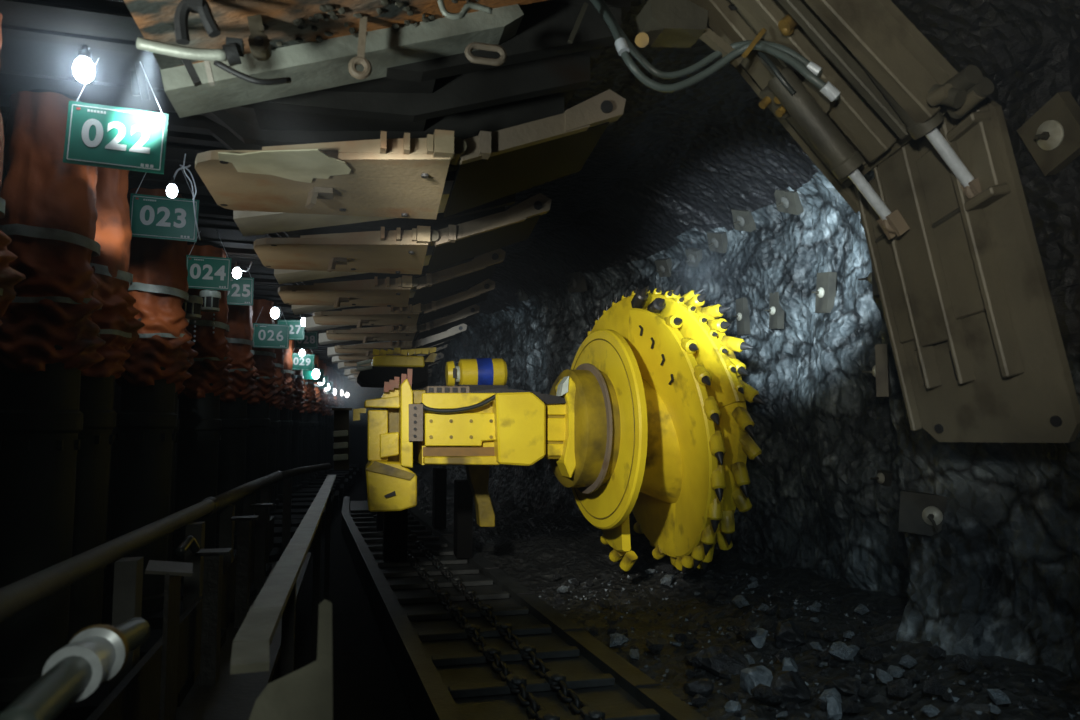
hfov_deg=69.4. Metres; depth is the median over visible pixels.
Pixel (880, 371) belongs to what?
plate
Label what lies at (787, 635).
lump
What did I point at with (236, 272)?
work lamp
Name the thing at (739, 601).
lump
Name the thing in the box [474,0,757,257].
ceiling
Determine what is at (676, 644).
lump
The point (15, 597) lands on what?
handrail
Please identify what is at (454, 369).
vent
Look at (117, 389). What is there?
wall
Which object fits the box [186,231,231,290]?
number sign
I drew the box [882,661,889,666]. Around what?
lump
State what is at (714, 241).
washer
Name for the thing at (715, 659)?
lump
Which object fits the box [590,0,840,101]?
hose
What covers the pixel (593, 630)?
lump
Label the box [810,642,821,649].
lump
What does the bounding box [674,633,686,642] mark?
lump
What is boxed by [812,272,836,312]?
plate
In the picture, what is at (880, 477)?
washer
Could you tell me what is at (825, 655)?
lump
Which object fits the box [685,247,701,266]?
plate
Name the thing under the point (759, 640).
lump
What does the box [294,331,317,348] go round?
number sign
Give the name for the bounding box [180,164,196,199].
wire
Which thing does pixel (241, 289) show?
number sign
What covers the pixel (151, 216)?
number sign
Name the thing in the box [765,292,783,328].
plate
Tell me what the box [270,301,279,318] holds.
work lamp
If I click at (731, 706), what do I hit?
lump
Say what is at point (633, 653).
lump
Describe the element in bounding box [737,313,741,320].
washer
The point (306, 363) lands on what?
number sign
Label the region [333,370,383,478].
support
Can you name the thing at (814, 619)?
lump
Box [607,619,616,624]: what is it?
lump
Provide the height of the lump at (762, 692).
0.109 m
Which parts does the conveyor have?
chain, chain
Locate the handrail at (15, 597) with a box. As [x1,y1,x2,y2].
[0,463,330,693]
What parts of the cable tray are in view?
plate, plate, post, post, post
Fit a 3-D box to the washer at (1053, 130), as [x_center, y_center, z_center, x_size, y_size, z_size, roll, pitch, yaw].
[3.107,-1.372,4.762,0.058,0.178,0.179,1,-5,-13]
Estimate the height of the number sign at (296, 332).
0.656 m
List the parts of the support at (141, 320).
canopy plate, edge rail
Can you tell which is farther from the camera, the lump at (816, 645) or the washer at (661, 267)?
the washer at (661, 267)
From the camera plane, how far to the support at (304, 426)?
20.14 m
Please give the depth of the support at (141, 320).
6.47 m
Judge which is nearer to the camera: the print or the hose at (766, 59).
the hose at (766, 59)
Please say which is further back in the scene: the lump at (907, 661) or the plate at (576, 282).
the plate at (576, 282)
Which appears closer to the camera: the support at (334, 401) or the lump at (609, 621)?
the lump at (609, 621)
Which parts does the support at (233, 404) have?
canopy plate, edge rail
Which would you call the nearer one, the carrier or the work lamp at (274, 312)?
the carrier
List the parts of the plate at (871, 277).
backing plate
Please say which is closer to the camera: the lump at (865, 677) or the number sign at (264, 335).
the lump at (865, 677)
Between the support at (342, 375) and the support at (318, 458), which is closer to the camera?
the support at (318, 458)
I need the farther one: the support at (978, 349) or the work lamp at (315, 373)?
the work lamp at (315, 373)
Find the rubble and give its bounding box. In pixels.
[527,565,1079,719]
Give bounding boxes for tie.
[741,28,766,57]
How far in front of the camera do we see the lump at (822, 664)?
5.37 m
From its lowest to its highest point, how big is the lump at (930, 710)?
0.068 m
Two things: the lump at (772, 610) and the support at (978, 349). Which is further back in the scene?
the lump at (772, 610)
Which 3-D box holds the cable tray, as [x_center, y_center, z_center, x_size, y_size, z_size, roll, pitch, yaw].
[-2.115,1.822,5.533,0.500,1.487,9.000,1,-5,-13]
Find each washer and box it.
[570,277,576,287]
[659,265,664,272]
[688,254,695,263]
[711,238,718,247]
[736,216,744,226]
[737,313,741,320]
[770,306,775,314]
[780,196,788,208]
[817,287,823,297]
[868,272,871,284]
[872,365,875,377]
[876,473,884,483]
[922,506,942,525]
[1036,120,1063,149]
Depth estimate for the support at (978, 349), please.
3.71 m
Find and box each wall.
[0,126,178,568]
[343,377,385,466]
[420,0,1079,681]
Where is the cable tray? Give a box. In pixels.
[86,503,310,719]
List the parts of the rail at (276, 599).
post, post, post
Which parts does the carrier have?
plate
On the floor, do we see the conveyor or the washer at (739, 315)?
the conveyor
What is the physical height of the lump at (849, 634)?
0.062 m
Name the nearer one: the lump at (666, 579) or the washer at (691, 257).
the lump at (666, 579)
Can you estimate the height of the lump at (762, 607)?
0.070 m
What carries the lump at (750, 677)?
on the floor
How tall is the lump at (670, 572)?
0.068 m
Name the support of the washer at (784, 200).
in the plate at (789, 202)
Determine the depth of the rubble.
6.11 m
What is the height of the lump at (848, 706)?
0.084 m
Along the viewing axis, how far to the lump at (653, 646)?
6.20 m
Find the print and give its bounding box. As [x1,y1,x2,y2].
[87,109,152,167]
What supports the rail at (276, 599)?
on the floor
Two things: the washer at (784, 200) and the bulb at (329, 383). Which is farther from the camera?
the bulb at (329, 383)
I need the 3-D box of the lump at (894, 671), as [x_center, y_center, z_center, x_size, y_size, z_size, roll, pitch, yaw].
[2.316,2.028,5.088,0.098,0.070,0.127,1,-5,-7]
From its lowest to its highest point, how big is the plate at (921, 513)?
0.339 m
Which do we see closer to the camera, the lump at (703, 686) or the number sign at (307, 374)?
the lump at (703, 686)
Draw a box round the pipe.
[0,617,150,719]
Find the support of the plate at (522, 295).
attached to the wall at (1000, 576)
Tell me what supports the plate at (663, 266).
attached to the wall at (1000, 576)
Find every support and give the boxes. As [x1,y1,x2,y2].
[0,0,630,719]
[1,113,551,660]
[102,206,505,603]
[107,254,495,568]
[124,0,1079,442]
[172,283,479,550]
[267,304,466,544]
[275,326,451,527]
[288,333,446,514]
[298,335,443,509]
[307,350,438,499]
[315,356,431,491]
[322,361,432,489]
[328,366,431,484]
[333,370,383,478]
[340,373,383,476]
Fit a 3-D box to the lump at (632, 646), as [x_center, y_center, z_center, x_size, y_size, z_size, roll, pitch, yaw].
[0.752,2.299,6.196,0.078,0.065,0.075,4,-7,-43]
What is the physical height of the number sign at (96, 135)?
0.627 m
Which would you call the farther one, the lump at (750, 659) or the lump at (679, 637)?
the lump at (679, 637)
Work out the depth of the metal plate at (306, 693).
2.25 m
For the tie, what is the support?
attached to the hose at (830, 91)
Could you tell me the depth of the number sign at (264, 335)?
11.89 m
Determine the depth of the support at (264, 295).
12.39 m
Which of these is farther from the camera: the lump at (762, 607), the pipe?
the lump at (762, 607)
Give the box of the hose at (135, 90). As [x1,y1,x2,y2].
[130,71,139,95]
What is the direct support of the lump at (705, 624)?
on the floor
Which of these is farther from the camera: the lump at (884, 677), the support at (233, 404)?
the support at (233, 404)
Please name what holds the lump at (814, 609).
on the floor
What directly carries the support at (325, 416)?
on the floor
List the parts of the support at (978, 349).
underside plate, eye rod, rod, extension plate, ram rod, panel, panel, ram rod, panel, panel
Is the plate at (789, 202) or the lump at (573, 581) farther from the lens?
the lump at (573, 581)
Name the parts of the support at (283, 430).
canopy plate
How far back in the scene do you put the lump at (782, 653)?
5.54 m
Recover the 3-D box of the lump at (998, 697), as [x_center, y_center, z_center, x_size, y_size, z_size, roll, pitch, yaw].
[2.552,1.877,4.353,0.114,0.087,0.099,-2,-5,18]
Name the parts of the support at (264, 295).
canopy plate, edge rail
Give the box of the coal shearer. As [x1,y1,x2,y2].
[353,285,765,573]
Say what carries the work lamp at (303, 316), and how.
attached to the support at (367, 348)
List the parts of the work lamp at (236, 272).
bulb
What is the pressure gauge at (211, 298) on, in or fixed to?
attached to the support at (199, 423)
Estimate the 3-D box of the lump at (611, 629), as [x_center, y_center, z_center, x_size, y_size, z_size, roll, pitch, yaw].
[0.621,2.325,6.746,0.098,0.075,0.079,2,-5,-18]
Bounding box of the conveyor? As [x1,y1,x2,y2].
[341,496,707,719]
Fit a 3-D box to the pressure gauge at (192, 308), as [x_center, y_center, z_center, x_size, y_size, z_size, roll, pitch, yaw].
[-3.288,-0.381,7.337,0.210,0.448,0.214,1,-5,-13]
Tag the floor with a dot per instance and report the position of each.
(528, 545)
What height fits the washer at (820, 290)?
0.110 m
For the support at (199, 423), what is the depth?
8.47 m
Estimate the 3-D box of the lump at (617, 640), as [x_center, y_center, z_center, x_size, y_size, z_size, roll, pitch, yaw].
[0.620,2.254,6.268,0.157,0.116,0.150,5,-7,-44]
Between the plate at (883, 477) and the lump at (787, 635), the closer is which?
the lump at (787, 635)
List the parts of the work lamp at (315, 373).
bulb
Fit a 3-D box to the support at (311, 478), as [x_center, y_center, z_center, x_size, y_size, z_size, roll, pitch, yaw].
[-5.226,1.715,22.153,4.618,4.378,2.070,1,-5,-13]
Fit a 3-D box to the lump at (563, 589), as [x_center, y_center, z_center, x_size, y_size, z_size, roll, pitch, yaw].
[0.239,2.546,8.670,0.133,0.105,0.109,-3,-6,34]
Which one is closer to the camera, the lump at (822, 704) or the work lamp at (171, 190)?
the lump at (822, 704)
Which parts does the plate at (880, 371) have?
backing plate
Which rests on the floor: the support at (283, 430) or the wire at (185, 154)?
the support at (283, 430)
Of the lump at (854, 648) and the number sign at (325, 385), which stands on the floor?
the lump at (854, 648)
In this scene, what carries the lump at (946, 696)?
on the floor
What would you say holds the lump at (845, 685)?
on the floor
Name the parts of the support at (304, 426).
canopy plate, edge rail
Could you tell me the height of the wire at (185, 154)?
0.635 m
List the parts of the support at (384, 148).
canopy plate, edge rail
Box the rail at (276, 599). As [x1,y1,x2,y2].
[230,475,335,677]
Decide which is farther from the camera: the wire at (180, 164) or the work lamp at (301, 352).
the work lamp at (301, 352)
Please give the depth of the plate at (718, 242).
10.14 m
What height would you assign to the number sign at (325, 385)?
0.360 m
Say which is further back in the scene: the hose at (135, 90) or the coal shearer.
the coal shearer
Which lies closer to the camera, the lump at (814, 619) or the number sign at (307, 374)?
the lump at (814, 619)
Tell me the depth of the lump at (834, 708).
4.71 m
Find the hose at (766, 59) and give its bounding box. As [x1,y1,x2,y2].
[758,51,795,95]
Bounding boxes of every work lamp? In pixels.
[73,45,94,82]
[166,165,190,197]
[232,261,252,278]
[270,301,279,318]
[299,349,304,356]
[301,314,305,325]
[312,364,319,378]
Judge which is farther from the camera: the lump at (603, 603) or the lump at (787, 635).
the lump at (603, 603)
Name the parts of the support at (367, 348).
canopy plate, edge rail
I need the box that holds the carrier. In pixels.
[332,408,351,469]
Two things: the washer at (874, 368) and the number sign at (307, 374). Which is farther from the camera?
the number sign at (307, 374)
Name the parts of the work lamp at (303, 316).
bulb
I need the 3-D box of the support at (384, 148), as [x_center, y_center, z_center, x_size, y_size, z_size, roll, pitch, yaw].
[-1.761,0.242,4.537,4.370,4.370,2.070,1,-5,-13]
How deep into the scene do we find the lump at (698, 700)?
4.91 m
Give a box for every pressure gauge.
[182,295,202,341]
[199,290,220,333]
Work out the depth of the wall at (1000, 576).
7.76 m
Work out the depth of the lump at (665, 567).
8.89 m
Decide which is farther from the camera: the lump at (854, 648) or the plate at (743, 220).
the plate at (743, 220)
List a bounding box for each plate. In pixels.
[249,599,332,719]
[515,289,527,300]
[565,272,586,292]
[654,258,671,276]
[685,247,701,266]
[706,232,727,252]
[731,209,755,231]
[732,297,749,335]
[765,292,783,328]
[774,190,803,214]
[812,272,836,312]
[858,266,879,296]
[862,344,890,397]
[870,470,892,485]
[898,490,946,535]
[1017,91,1079,175]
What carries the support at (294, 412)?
on the floor
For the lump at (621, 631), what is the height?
0.060 m
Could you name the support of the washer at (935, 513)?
in the plate at (921, 513)
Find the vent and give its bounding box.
[453,368,456,377]
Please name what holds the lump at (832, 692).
on the floor
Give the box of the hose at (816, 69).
[600,0,821,78]
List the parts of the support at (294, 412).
canopy plate, edge rail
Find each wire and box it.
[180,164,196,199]
[183,154,200,239]
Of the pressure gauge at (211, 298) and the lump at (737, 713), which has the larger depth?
the pressure gauge at (211, 298)
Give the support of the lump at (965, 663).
on the floor
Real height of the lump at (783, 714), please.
0.056 m
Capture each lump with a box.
[556,585,567,592]
[570,578,578,585]
[588,626,597,633]
[597,599,609,607]
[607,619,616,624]
[607,624,617,633]
[609,633,628,647]
[615,629,624,633]
[629,645,638,651]
[629,649,638,659]
[645,569,654,573]
[646,639,662,652]
[660,574,673,585]
[661,563,673,571]
[667,570,675,574]
[672,642,681,646]
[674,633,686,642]
[683,678,714,696]
[684,652,702,668]
[690,693,707,707]
[695,645,748,677]
[702,621,710,627]
[724,692,738,701]
[724,700,740,712]
[731,595,749,607]
[735,710,740,716]
[739,625,756,640]
[740,665,772,694]
[744,654,754,664]
[747,581,758,587]
[749,576,757,581]
[750,627,767,647]
[750,683,771,702]
[758,603,769,611]
[765,605,777,615]
[770,671,810,704]
[775,620,804,648]
[775,649,794,662]
[776,711,787,717]
[782,658,797,671]
[809,606,819,612]
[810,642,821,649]
[811,617,818,622]
[812,601,821,606]
[817,699,826,710]
[818,651,831,660]
[819,662,827,667]
[819,688,841,703]
[824,676,860,695]
[827,697,841,719]
[829,641,853,660]
[841,698,860,712]
[843,630,854,638]
[848,645,859,656]
[854,604,868,614]
[860,646,883,661]
[860,672,871,682]
[876,668,892,683]
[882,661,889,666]
[886,665,904,677]
[887,678,912,698]
[899,655,917,667]
[920,704,938,717]
[923,677,948,694]
[926,645,946,658]
[942,691,952,701]
[955,654,977,671]
[987,689,1010,704]
[990,704,1001,713]
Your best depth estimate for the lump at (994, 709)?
4.27 m
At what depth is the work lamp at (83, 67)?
4.13 m
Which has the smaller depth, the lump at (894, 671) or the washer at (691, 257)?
the lump at (894, 671)
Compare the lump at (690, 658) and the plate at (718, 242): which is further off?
the plate at (718, 242)
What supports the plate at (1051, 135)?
attached to the wall at (1000, 576)
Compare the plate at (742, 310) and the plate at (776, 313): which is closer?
the plate at (776, 313)
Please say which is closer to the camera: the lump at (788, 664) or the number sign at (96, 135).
the number sign at (96, 135)
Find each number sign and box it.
[63,58,168,173]
[130,169,198,241]
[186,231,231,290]
[227,268,253,305]
[252,306,289,348]
[277,312,303,339]
[292,353,314,370]
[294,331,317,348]
[302,365,315,379]
[313,369,323,382]
[320,376,327,387]
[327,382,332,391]
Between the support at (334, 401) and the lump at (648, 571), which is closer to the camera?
the lump at (648, 571)
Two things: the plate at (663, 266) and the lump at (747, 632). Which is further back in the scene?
the plate at (663, 266)
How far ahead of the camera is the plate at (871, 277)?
6.28 m
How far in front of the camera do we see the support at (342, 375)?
31.90 m
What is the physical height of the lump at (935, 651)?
0.090 m
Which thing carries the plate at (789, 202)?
attached to the wall at (1000, 576)
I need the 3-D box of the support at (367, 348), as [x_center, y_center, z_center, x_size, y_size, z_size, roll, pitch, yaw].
[-3.706,1.088,14.316,4.647,4.386,2.070,2,-5,-13]
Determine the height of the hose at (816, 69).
0.580 m
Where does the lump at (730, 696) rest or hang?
on the floor
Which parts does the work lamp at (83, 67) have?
bulb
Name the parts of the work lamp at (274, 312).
bulb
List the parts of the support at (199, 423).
canopy plate, edge rail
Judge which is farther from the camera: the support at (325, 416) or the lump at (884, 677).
the support at (325, 416)
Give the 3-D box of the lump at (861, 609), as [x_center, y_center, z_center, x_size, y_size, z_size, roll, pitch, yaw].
[2.618,2.037,6.372,0.121,0.083,0.108,2,-5,-20]
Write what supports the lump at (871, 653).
on the floor
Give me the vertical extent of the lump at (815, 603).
0.060 m
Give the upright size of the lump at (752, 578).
0.069 m
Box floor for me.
[271,465,1079,719]
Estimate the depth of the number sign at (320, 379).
21.03 m
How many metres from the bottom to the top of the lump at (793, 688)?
0.229 m
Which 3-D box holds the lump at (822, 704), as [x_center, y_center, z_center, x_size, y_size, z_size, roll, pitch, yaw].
[1.740,2.123,4.793,0.077,0.062,0.082,-4,-6,42]
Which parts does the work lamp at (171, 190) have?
bulb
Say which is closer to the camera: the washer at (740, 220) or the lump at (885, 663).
the lump at (885, 663)
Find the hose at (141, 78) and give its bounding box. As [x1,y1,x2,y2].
[135,63,149,99]
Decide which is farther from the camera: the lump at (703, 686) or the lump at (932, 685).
the lump at (703, 686)
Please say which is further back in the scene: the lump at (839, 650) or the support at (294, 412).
the support at (294, 412)
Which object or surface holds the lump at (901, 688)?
on the floor
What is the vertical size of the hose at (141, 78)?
0.562 m
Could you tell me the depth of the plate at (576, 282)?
13.56 m
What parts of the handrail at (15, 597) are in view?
post, post, post, post, post, post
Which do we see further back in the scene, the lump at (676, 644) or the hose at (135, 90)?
the lump at (676, 644)
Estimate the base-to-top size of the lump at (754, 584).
0.073 m

